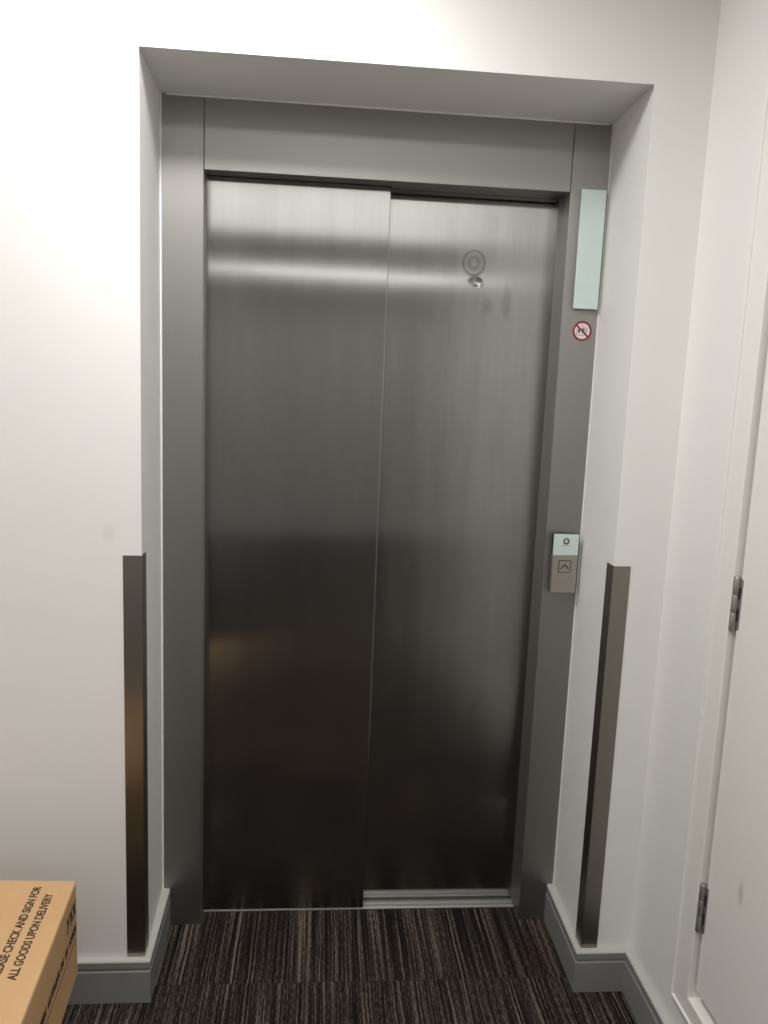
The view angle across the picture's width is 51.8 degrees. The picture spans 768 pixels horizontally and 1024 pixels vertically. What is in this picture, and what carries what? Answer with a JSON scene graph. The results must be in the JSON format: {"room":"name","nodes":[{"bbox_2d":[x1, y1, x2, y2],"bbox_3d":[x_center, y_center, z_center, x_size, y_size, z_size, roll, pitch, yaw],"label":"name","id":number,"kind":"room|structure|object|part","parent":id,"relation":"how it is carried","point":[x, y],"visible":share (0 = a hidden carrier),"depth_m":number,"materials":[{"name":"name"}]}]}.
{"room":"elevator lobby","nodes":[
{"label":"elevator lobby","id":0,"kind":"room"},
{"bbox_2d":[61,907,637,1023],"bbox_3d":[0.660,1.661,-0.572,4.100,0.060,5.918,2,9,-5],"label":"floor","id":1,"kind":"structure","parent":0,"point":[444,965],"depth_m":2.04,"materials":[{"name":"carpet"}]},
{"bbox_3d":[-0.980,1.134,1.442,0.420,0.232,0.461,1,9,-6],"label":"cardboard box","id":2,"kind":"object","parent":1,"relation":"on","visible":0},
{"bbox_2d":[0,880,77,1023],"bbox_3d":[-0.842,0.912,1.391,0.461,0.233,0.520,1,9,-9],"label":"cardboard box","id":3,"kind":"object","parent":2,"relation":"on","point":[39,968],"visible":1,"depth_m":1.51,"materials":[{"name":"brown cardboard"}]},
{"bbox_2d":[0,0,720,957],"bbox_3d":[-0.301,-0.063,1.995,2.318,2.480,0.460,2,9,-5],"label":"wall","id":4,"kind":"structure","parent":0,"point":[81,81],"depth_m":1.74,"materials":[{"name":"white paint"}]},
{"bbox_2d":[68,888,170,1003],"bbox_3d":[-1.035,1.103,2.014,0.921,0.112,0.281,2,9,-5],"label":"baseboard","id":5,"kind":"structure","parent":4,"relation":"attached to","point":[99,980],"depth_m":1.91,"materials":[{"name":"grey paint"}]},
{"bbox_2d":[123,552,148,956],"bbox_3d":[-0.583,0.585,1.862,0.043,0.994,0.043,2,9,-5],"label":"guard","id":6,"kind":"object","parent":4,"relation":"attached to","point":[134,566],"visible":1,"depth_m":1.84,"materials":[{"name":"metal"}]},
{"bbox_2d":[159,92,163,888],"bbox_3d":[-0.569,0.023,2.023,0.005,2.054,0.008,2,9,-5],"label":"trim","id":7,"kind":"structure","parent":4,"relation":"attached to","point":[160,112],"depth_m":2.00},
{"bbox_2d":[161,93,612,924],"bbox_3d":[-0.029,0.099,2.146,1.104,2.196,0.135,2,9,-5],"label":"lift","id":8,"kind":"object","parent":4,"relation":"attached to","point":[377,379],"visible":0.94,"depth_m":2.12,"materials":[{"name":"metal"}]},
{"bbox_3d":[-0.265,0.132,2.136,0.488,2.046,0.030,2,9,-5],"label":"sliding door","id":9,"kind":"part","parent":8,"relation":"part of","materials":[{"name":"metal"}]},
{"bbox_3d":[-0.071,1.162,2.338,0.902,0.034,0.082,2,9,-5],"label":"sill","id":10,"kind":"part","parent":8,"relation":"part of","materials":[{"name":"metal"}]},
{"bbox_3d":[0.184,0.137,2.212,0.532,2.044,0.030,2,9,-5],"label":"sliding door","id":11,"kind":"part","parent":8,"relation":"part of","materials":[{"name":"metal"}]},
{"bbox_2d":[549,534,578,592],"bbox_3d":[0.479,0.136,2.110,0.067,0.158,0.026,2,9,-5],"label":"panel","id":12,"kind":"object","parent":8,"relation":"attached to","point":[564,552],"visible":1,"depth_m":2.10,"materials":[{"name":"metal"}]},
{"bbox_3d":[0.482,0.087,2.094,0.067,0.056,0.006,2,9,-5],"label":"glass","id":13,"kind":"part","parent":12,"relation":"part of","materials":[{"name":"white glass"}]},
{"bbox_2d":[572,321,591,340],"bbox_3d":[0.509,-0.465,2.030,0.050,0.050,0.002,2,9,-5],"label":"sticker","id":14,"kind":"object","parent":8,"relation":"attached to","point":[582,330],"visible":1,"depth_m":2.03,"materials":[{"name":"white plastic"}]},
{"bbox_2d":[573,189,606,309],"bbox_3d":[0.517,-0.659,1.992,0.064,0.289,0.015,2,9,-5],"label":"panel","id":15,"kind":"object","parent":8,"relation":"attached to","point":[593,202],"visible":1,"depth_m":1.99,"materials":[{"name":"plastic"}]},
{"bbox_2d":[166,92,608,124],"bbox_3d":[0.021,-0.974,1.912,1.075,0.004,0.007,2,9,-5],"label":"trim","id":16,"kind":"structure","parent":4,"relation":"attached to","point":[204,96],"depth_m":1.91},
{"bbox_2d":[553,124,614,883],"bbox_3d":[0.527,0.053,2.114,0.004,2.054,0.008,2,9,-5],"label":"trim","id":17,"kind":"structure","parent":4,"relation":"attached to","point":[613,124],"depth_m":2.09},
{"bbox_2d":[575,562,630,947],"bbox_3d":[0.539,0.615,1.956,0.043,0.994,0.043,2,9,-5],"label":"guard","id":18,"kind":"object","parent":4,"relation":"attached to","point":[617,581],"visible":1,"depth_m":1.94,"materials":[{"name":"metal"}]},
{"bbox_2d":[629,0,767,1023],"bbox_3d":[0.852,0.162,0.847,0.200,2.480,2.050,2,9,-5],"label":"wall","id":19,"kind":"structure","parent":0,"point":[740,79],"depth_m":1.72,"materials":[{"name":"white paint"}]},
{"bbox_2d":[544,884,670,1023],"bbox_3d":[0.623,1.305,1.144,0.144,0.112,2.314,2,9,-5],"label":"baseboard","id":20,"kind":"structure","parent":19,"relation":"attached to","point":[615,968],"depth_m":2.01,"materials":[{"name":"grey paint"}]},
{"bbox_2d":[670,81,767,1023],"bbox_3d":[0.764,0.100,1.211,0.098,2.117,0.820,2,9,-5],"label":"door","id":21,"kind":"structure","parent":19,"relation":"in","point":[720,971],"depth_m":1.54,"materials":[{"name":"white paint"}]}
]}

